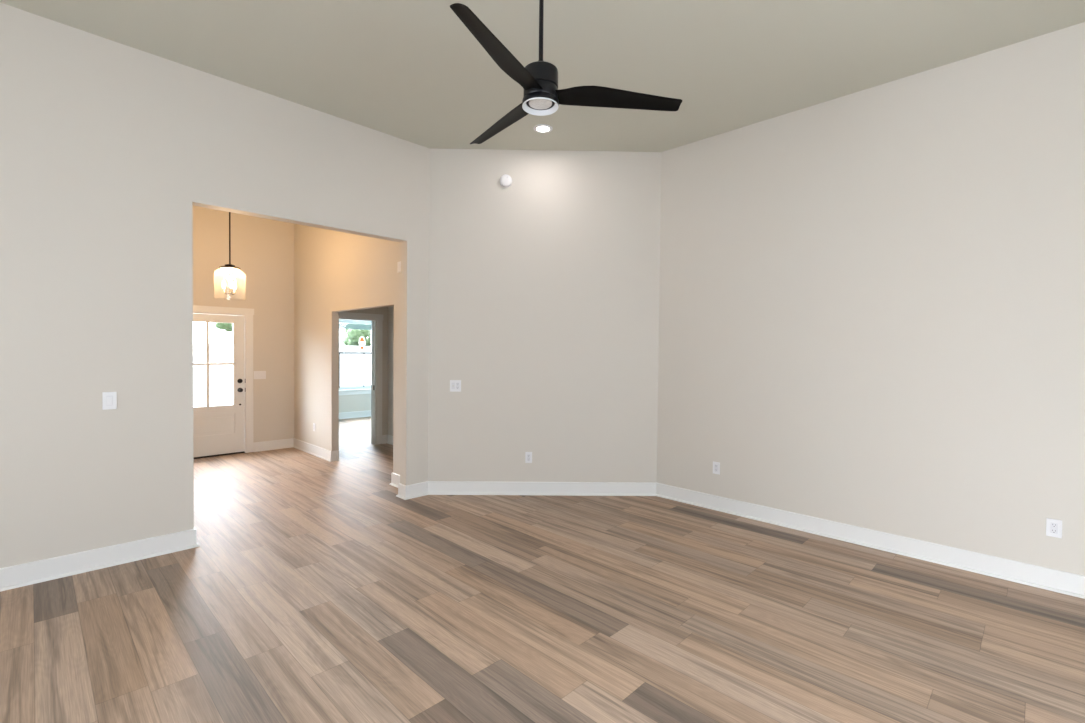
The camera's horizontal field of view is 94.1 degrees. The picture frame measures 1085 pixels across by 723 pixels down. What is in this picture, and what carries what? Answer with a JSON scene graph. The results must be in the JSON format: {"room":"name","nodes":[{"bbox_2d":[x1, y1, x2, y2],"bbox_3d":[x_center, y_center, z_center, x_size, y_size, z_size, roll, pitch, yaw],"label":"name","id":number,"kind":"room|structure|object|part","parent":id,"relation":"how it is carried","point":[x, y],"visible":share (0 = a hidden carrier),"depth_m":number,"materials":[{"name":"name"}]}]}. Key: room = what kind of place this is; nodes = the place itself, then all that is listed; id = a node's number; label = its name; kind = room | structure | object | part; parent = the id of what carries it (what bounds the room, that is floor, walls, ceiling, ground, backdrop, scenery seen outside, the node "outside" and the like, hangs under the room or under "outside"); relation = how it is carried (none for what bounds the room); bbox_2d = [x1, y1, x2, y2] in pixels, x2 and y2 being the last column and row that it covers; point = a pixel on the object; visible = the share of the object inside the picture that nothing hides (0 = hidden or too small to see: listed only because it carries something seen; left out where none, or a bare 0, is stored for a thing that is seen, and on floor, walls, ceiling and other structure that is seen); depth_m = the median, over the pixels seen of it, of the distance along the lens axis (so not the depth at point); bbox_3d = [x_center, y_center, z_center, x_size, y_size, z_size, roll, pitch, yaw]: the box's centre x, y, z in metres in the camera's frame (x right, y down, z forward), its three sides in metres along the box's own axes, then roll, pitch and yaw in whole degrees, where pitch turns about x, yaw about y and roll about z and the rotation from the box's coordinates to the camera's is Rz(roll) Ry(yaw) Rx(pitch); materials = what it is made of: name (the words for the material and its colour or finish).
{"room":"empty living room","nodes":[
{"label":"empty living room","id":0,"kind":"room"},
{"bbox_2d":[0,3,429,567],"bbox_3d":[-3.122,-0.397,3.515,0.122,3.667,5.362,2,2,45],"label":"wall","id":1,"kind":"structure","parent":0,"point":[108,148],"depth_m":3.59,"materials":[{"name":"grey paint"}]},
{"bbox_2d":[0,527,198,591],"bbox_3d":[-3.831,1.375,2.852,0.182,0.138,3.155,2,2,45],"label":"baseboard","id":2,"kind":"structure","parent":1,"relation":"attached to","point":[11,577],"depth_m":3.48,"materials":[{"name":"white paint"}]},
{"bbox_2d":[102,392,116,409],"bbox_3d":[-3.030,0.275,3.534,0.012,0.122,0.076,2,2,45],"label":"light switch","id":3,"kind":"object","parent":1,"relation":"attached to","point":[109,399],"visible":1,"depth_m":3.53,"materials":[{"name":"white plastic"}]},
{"bbox_2d":[192,205,293,442],"bbox_3d":[-4.797,-0.486,7.058,0.140,3.667,2.672,2,2,45],"label":"wall","id":4,"kind":"structure","parent":0,"point":[262,248],"depth_m":7.55,"materials":[{"name":"grey paint"}]},
{"bbox_2d":[193,313,244,457],"bbox_3d":[-4.691,0.339,7.082,0.108,2.006,0.914,2,2,45],"label":"door","id":5,"kind":"structure","parent":4,"relation":"in","point":[218,430],"depth_m":7.24,"materials":[{"name":"white paint"}]},
{"bbox_3d":[-4.709,0.899,7.107,0.008,0.206,0.584,2,2,45],"label":"raised panel","id":6,"kind":"part","parent":5,"relation":"part of","materials":[{"name":"white paint"}]},
{"bbox_3d":[-4.708,0.038,7.097,0.049,1.214,0.664,2,2,45],"label":"glass moulding","id":7,"kind":"part","parent":5,"relation":"part of","materials":[{"name":"glass"}]},
{"bbox_2d":[194,452,244,458],"bbox_3d":[-4.750,1.343,7.154,0.150,0.006,0.921,2,2,45],"label":"trim","id":8,"kind":"structure","parent":4,"relation":"attached to","point":[243,452],"depth_m":7.20,"materials":[{"name":"brown metal"}]},
{"bbox_2d":[193,305,253,452],"bbox_3d":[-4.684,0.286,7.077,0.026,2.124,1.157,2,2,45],"label":"trim","id":9,"kind":"structure","parent":4,"relation":"attached to","point":[248,312],"depth_m":7.42,"materials":[{"name":"white paint"}]},
{"bbox_2d":[254,371,265,378],"bbox_3d":[-4.225,0.202,7.549,0.012,0.120,0.166,2,2,45],"label":"light switch","id":10,"kind":"object","parent":4,"relation":"attached to","point":[257,374],"visible":1,"depth_m":7.55,"materials":[{"name":"white plastic"}]},
{"bbox_2d":[294,224,400,474],"bbox_3d":[-2.580,-0.456,6.677,3.550,3.667,0.100,2,2,45],"label":"wall","id":11,"kind":"structure","parent":0,"point":[335,272],"depth_m":6.99,"materials":[{"name":"grey paint"}]},
{"bbox_2d":[253,438,339,461],"bbox_3d":[-3.556,1.287,7.252,1.472,0.138,0.578,2,2,40],"label":"baseboard","id":12,"kind":"structure","parent":11,"relation":"attached to","point":[325,454],"depth_m":7.56,"materials":[{"name":"white paint"}]},
{"bbox_2d":[397,261,400,272],"bbox_3d":[-1.559,-1.042,5.566,0.110,0.120,0.036,2,2,45],"label":"door chime","id":13,"kind":"object","parent":11,"relation":"attached to","point":[398,263],"visible":0.53,"depth_m":5.57,"materials":[{"name":"white plastic"}]},
{"bbox_2d":[389,472,427,499],"bbox_3d":[-1.533,1.343,5.514,0.652,0.138,0.310,2,2,45],"label":"baseboard","id":14,"kind":"structure","parent":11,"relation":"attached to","point":[405,492],"depth_m":5.30,"materials":[{"name":"white paint"}]},
{"bbox_2d":[339,388,370,412],"bbox_3d":[-4.343,-0.110,11.307,0.140,2.750,4.208,2,2,45],"label":"wall","id":15,"kind":"structure","parent":0,"point":[359,402],"depth_m":11.36,"materials":[{"name":"grey paint"}]},
{"bbox_2d":[339,329,370,389],"bbox_3d":[-4.229,-0.174,11.442,0.070,1.595,0.905,2,2,45],"label":"window","id":16,"kind":"structure","parent":15,"relation":"in","point":[363,386],"depth_m":11.37,"materials":[{"name":"white plastic"}]},
{"bbox_3d":[-4.224,0.184,11.441,0.026,0.790,0.815,2,2,45],"label":"sash","id":17,"kind":"part","parent":16,"relation":"part of","materials":[{"name":"white plastic"}]},
{"bbox_2d":[359,337,364,349],"bbox_3d":[-4.129,-0.418,11.552,0.002,0.310,0.150,2,2,45],"label":"window sticker","id":18,"kind":"object","parent":16,"relation":"attached to","point":[361,340],"visible":1,"depth_m":11.55,"materials":[{"name":"white paper"}]},
{"bbox_2d":[339,410,370,418],"bbox_3d":[-4.295,1.198,11.274,0.030,0.138,4.008,2,2,45],"label":"baseboard","id":19,"kind":"structure","parent":15,"relation":"attached to","point":[357,414],"depth_m":11.35,"materials":[{"name":"white paint"}]},
{"bbox_2d":[339,388,370,394],"bbox_3d":[-4.179,0.684,11.401,0.095,0.118,1.085,2,2,45],"label":"trim","id":20,"kind":"structure","parent":15,"relation":"attached to","point":[352,391],"depth_m":11.33,"materials":[{"name":"white paint"}]},
{"bbox_2d":[339,319,370,329],"bbox_3d":[-4.179,-0.577,11.388,0.051,0.783,0.889,2,2,45],"label":"window blind","id":21,"kind":"object","parent":15,"relation":"attached to","point":[359,324],"visible":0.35,"depth_m":11.34,"materials":[{"name":"white paint"}]},
{"bbox_2d":[344,307,387,434],"bbox_3d":[-1.940,-0.039,9.006,0.120,2.750,4.108,2,2,45],"label":"wall","id":22,"kind":"structure","parent":0,"point":[382,310],"depth_m":8.27,"materials":[{"name":"grey paint"}]},
{"bbox_2d":[339,312,382,444],"bbox_3d":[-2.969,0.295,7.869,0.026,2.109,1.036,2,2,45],"label":"trim","id":23,"kind":"structure","parent":22,"relation":"attached to","point":[378,317],"depth_m":8.17,"materials":[{"name":"white paint"}]},
{"bbox_2d":[388,306,393,435],"bbox_3d":[-1.532,-0.001,7.380,2.746,2.750,0.100,2,2,45],"label":"wall","id":24,"kind":"structure","parent":0,"point":[390,308],"depth_m":8.24,"materials":[{"name":"grey paint"}]},
{"bbox_2d":[382,435,392,444],"bbox_3d":[-1.653,1.304,7.368,2.646,0.138,0.104,2,2,45],"label":"baseboard","id":25,"kind":"structure","parent":24,"relation":"attached to","point":[388,439],"depth_m":8.27,"materials":[{"name":"white paint"}]},
{"bbox_2d":[0,416,1084,722],"bbox_3d":[-1.419,1.489,4.754,13.533,0.120,9.650,2,2,45],"label":"floor","id":26,"kind":"structure","parent":0,"point":[311,591],"depth_m":2.87,"materials":[{"name":"wood"}]},
{"bbox_2d":[0,0,1084,151],"bbox_3d":[-1.255,-2.260,2.917,10.880,0.120,7.323,2,2,45],"label":"ceiling","id":27,"kind":"structure","parent":0,"point":[412,71],"depth_m":3.55,"materials":[{"name":"grey paint"}]},
{"bbox_2d":[219,212,240,294],"bbox_3d":[-3.559,-1.497,5.746,0.324,1.566,0.324,2,2,45],"label":"pendant light","id":28,"kind":"object","parent":27,"relation":"hanging from","point":[229,266],"visible":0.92,"depth_m":5.74,"materials":[{"name":"brown metal"}]},
{"bbox_3d":[-3.565,-0.912,5.758,0.032,0.288,0.032,2,2,45],"label":"stem","id":29,"kind":"part","parent":28,"relation":"part of","materials":[{"name":"white glass"}]},
{"bbox_3d":[-3.557,-1.669,5.742,0.015,1.172,0.015,2,2,45],"label":"rod","id":30,"kind":"part","parent":28,"relation":"part of","materials":[{"name":"brown metal"}]},
{"bbox_2d":[533,124,552,132],"bbox_3d":[0.005,-2.222,4.824,0.184,0.008,0.184,2,2,45],"label":"recessed light","id":31,"kind":"object","parent":27,"relation":"in","point":[542,128],"visible":1,"depth_m":4.82,"materials":[{"name":"white plastic"}]},
{"bbox_2d":[450,0,681,143],"bbox_3d":[-0.129,-1.739,2.598,1.228,0.884,1.277,2,2,45],"label":"ceiling fan","id":32,"kind":"object","parent":27,"relation":"hanging from","point":[538,79],"visible":1,"depth_m":2.54,"materials":[{"name":"black metal"}]},
{"bbox_3d":[-0.196,-1.359,2.217,0.137,0.041,0.662,1,1,25],"label":"blade","id":33,"kind":"part","parent":32,"relation":"part of","materials":[{"name":"black"}]},
{"bbox_3d":[-0.225,-1.368,2.912,0.137,0.041,0.662,0,1,-35],"label":"blade","id":34,"kind":"part","parent":32,"relation":"part of","materials":[{"name":"black"}]},
{"bbox_3d":[0.391,-1.350,2.589,0.662,0.041,0.137,1,1,-5],"label":"blade","id":35,"kind":"part","parent":32,"relation":"part of","materials":[{"name":"black"}]},
{"bbox_2d":[428,148,660,482],"bbox_3d":[0.017,-0.405,5.444,2.456,3.667,0.120,1,1,-1],"label":"wall","id":36,"kind":"structure","parent":0,"point":[544,286],"depth_m":5.38,"materials":[{"name":"grey paint"}]},
{"bbox_2d":[450,380,460,391],"bbox_3d":[-0.928,0.260,5.376,0.118,0.122,0.016,1,1,-1],"label":"plate","id":37,"kind":"object","parent":36,"relation":"attached to","point":[455,385],"visible":1,"depth_m":5.38,"materials":[{"name":"white plastic"}]},
{"bbox_2d":[500,174,511,187],"bbox_3d":[-0.386,-1.908,5.323,0.132,0.132,0.047,1,1,-1],"label":"smoke detector","id":38,"kind":"object","parent":36,"relation":"attached to","point":[505,180],"visible":1,"depth_m":5.30,"materials":[{"name":"white plastic"}]},
{"bbox_2d":[525,452,531,462],"bbox_3d":[-0.148,1.028,5.407,0.073,0.118,0.009,1,1,-1],"label":"wall outlet","id":39,"kind":"object","parent":36,"relation":"attached to","point":[528,455],"visible":1,"depth_m":5.40,"materials":[{"name":"white plastic"}]},
{"bbox_2d":[428,481,655,495],"bbox_3d":[0.001,1.361,5.405,2.456,0.138,0.030,1,1,-1],"label":"baseboard","id":40,"kind":"structure","parent":36,"relation":"attached to","point":[434,487],"depth_m":5.40,"materials":[{"name":"white paint"}]},
{"bbox_2d":[657,22,1084,575],"bbox_3d":[3.162,-0.336,3.596,5.306,3.667,0.120,2,2,45],"label":"wall","id":41,"kind":"structure","parent":0,"point":[872,300],"depth_m":3.90,"materials":[{"name":"grey paint"}]},
{"bbox_2d":[713,461,719,474],"bbox_3d":[1.706,1.046,4.957,0.073,0.118,0.009,2,2,45],"label":"wall outlet","id":42,"kind":"object","parent":41,"relation":"attached to","point":[716,465],"visible":1,"depth_m":4.95,"materials":[{"name":"white plastic"}]},
{"bbox_2d":[656,483,1084,598],"bbox_3d":[3.056,1.428,3.614,5.166,0.138,0.030,2,2,45],"label":"baseboard","id":43,"kind":"structure","parent":41,"relation":"attached to","point":[1063,582],"depth_m":3.91,"materials":[{"name":"white paint"}]},
{"bbox_2d":[1046,518,1061,537],"bbox_3d":[3.365,1.096,3.320,0.073,0.118,0.009,2,2,45],"label":"wall outlet","id":44,"kind":"object","parent":41,"relation":"attached to","point":[1053,526],"visible":1,"depth_m":3.32,"materials":[{"name":"white plastic"}]},
{"bbox_2d":[1050,523,1057,533],"bbox_3d":[3.363,1.096,3.318,0.035,0.068,0.002,2,2,45],"label":"receptacle","id":45,"kind":"object","parent":44,"relation":"attached to","point":[1053,526],"depth_m":3.32,"materials":[{"name":"grey plastic"}]},
{"label":"outside","id":46,"kind":"structure","parent":0,"visible":0},
{"bbox_2d":[193,344,370,406],"bbox_3d":[-24.456,-0.281,38.193,71.540,1.850,100.000,2,2,45],"label":"ground","id":47,"kind":"structure","parent":46,"point":[351,365],"depth_m":18.40,"materials":[{"name":"grey"}]},
{"bbox_2d":[215,323,231,343],"bbox_3d":[-19.612,-2.012,31.447,1.396,2.184,1.496,0,1,-24],"label":"tree","id":48,"kind":"object","parent":47,"relation":"on","point":[227,327],"visible":0.34,"depth_m":31.01,"materials":[{"name":"green plant"}]},
{"bbox_3d":[-19.609,-2.462,31.411,1.562,1.283,1.430,2,2,45],"label":"crown","id":49,"kind":"part","parent":48,"relation":"part of","materials":[{"name":"green plant"}]},
{"bbox_2d":[342,324,370,345],"bbox_3d":[-13.718,-1.913,37.463,2.273,1.976,2.127,2,2,45],"label":"tree","id":50,"kind":"object","parent":47,"relation":"on","point":[352,338],"visible":0.7,"depth_m":36.69,"materials":[{"name":"green plant"}]},
{"bbox_2d":[366,324,370,345],"bbox_3d":[-13.066,-2.018,39.313,1.666,2.057,1.840,2,2,45],"label":"tree","id":51,"kind":"object","parent":47,"relation":"on","point":[368,338],"visible":0.07,"depth_m":38.81,"materials":[{"name":"green plant"}]}
]}

